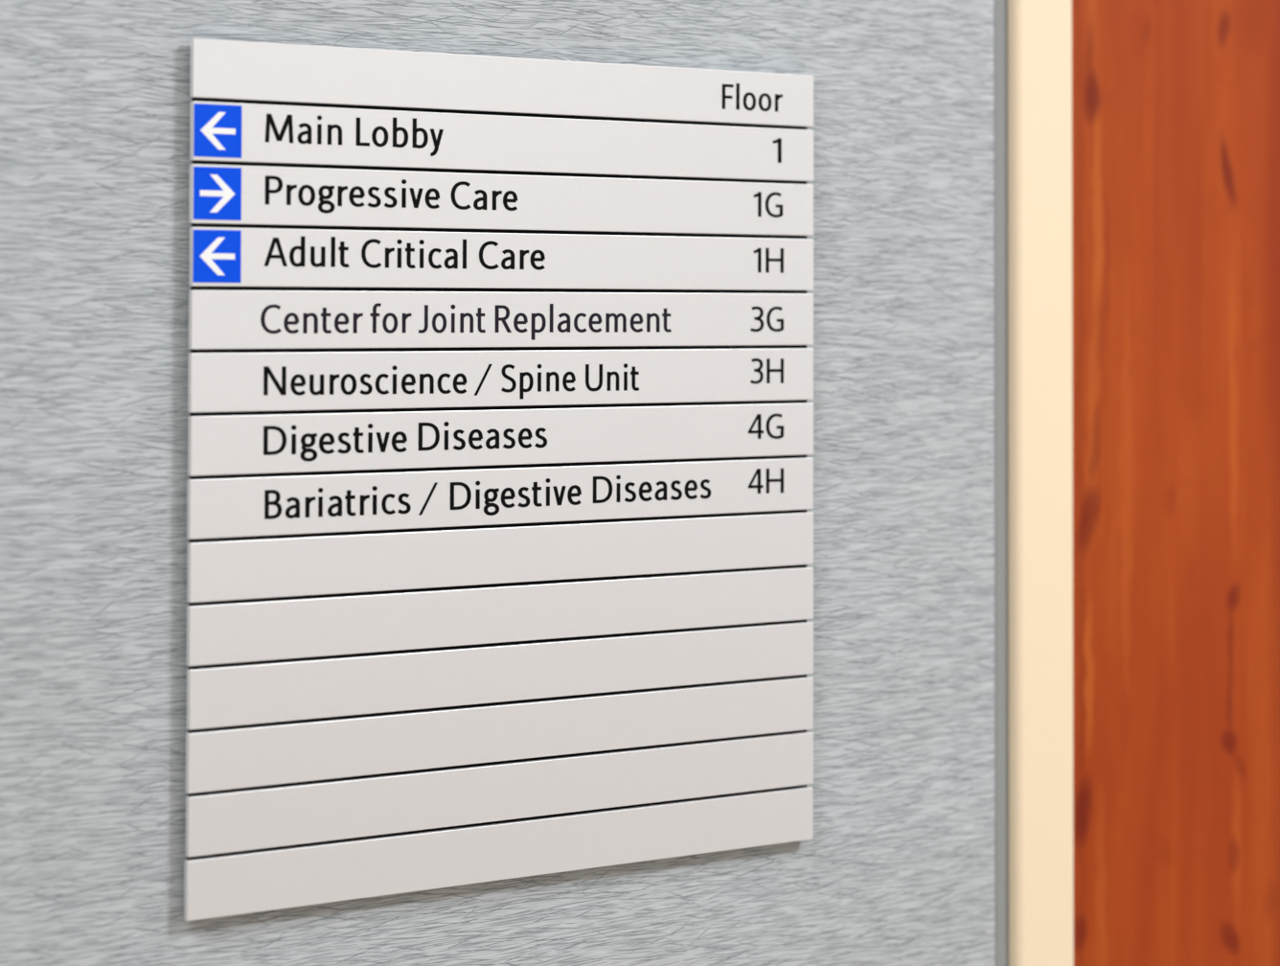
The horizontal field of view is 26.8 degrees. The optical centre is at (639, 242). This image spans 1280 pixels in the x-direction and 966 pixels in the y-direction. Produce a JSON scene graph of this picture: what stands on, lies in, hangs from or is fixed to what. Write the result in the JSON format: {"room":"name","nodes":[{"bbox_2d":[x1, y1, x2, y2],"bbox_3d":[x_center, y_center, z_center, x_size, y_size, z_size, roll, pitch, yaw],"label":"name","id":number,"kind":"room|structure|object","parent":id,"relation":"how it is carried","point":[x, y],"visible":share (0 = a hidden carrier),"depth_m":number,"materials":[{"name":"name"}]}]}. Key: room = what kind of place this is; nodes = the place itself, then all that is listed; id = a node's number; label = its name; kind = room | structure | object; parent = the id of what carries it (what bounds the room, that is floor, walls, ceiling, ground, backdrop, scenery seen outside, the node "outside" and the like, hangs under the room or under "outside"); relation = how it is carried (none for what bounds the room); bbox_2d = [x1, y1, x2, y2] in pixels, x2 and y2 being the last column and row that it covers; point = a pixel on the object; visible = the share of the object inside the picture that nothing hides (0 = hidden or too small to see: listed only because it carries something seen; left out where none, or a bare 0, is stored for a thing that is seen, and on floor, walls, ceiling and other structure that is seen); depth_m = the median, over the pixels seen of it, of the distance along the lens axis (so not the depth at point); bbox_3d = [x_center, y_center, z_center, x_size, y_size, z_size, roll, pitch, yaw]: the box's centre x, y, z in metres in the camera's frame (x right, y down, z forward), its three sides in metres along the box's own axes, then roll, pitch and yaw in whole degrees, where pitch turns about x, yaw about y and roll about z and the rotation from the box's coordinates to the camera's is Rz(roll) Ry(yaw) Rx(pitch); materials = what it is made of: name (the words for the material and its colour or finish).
{"room":"hospital corridor","nodes":[
{"label":"hospital corridor","id":0,"kind":"room"},
{"bbox_2d":[0,0,995,965],"bbox_3d":[0.157,0.155,1.675,7.400,2.900,0.120,1,-2,-33],"label":"wall","id":1,"kind":"structure","parent":0,"point":[897,867],"depth_m":1.46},
{"bbox_2d":[183,38,813,920],"bbox_3d":[-0.065,0.121,1.456,0.389,0.442,0.009,1,-2,-33],"label":"sign","id":2,"kind":"object","parent":1,"relation":"attached to","point":[499,487],"visible":1,"depth_m":1.44,"materials":[{"name":"white plastic"}]},
{"bbox_2d":[994,0,1008,965],"bbox_3d":[0.221,0.491,1.636,0.010,2.024,0.002,1,-2,-33],"label":"trim","id":3,"kind":"structure","parent":1,"relation":"attached to","point":[1001,467],"depth_m":1.64,"materials":[{"name":"grey metal"}]},
{"bbox_2d":[1007,0,1074,965],"bbox_3d":[0.626,0.550,1.964,1.027,2.126,0.130,1,-2,-33],"label":"trim","id":4,"kind":"structure","parent":1,"relation":"attached to","point":[1040,32],"depth_m":1.65,"materials":[{"name":"beige wood"}]},
{"bbox_2d":[1072,0,1279,965],"bbox_3d":[0.632,0.571,1.954,0.930,2.071,0.045,1,-2,-33],"label":"door","id":5,"kind":"structure","parent":1,"relation":"in","point":[1176,103],"depth_m":1.76,"materials":[{"name":"brown wood"}]}
]}

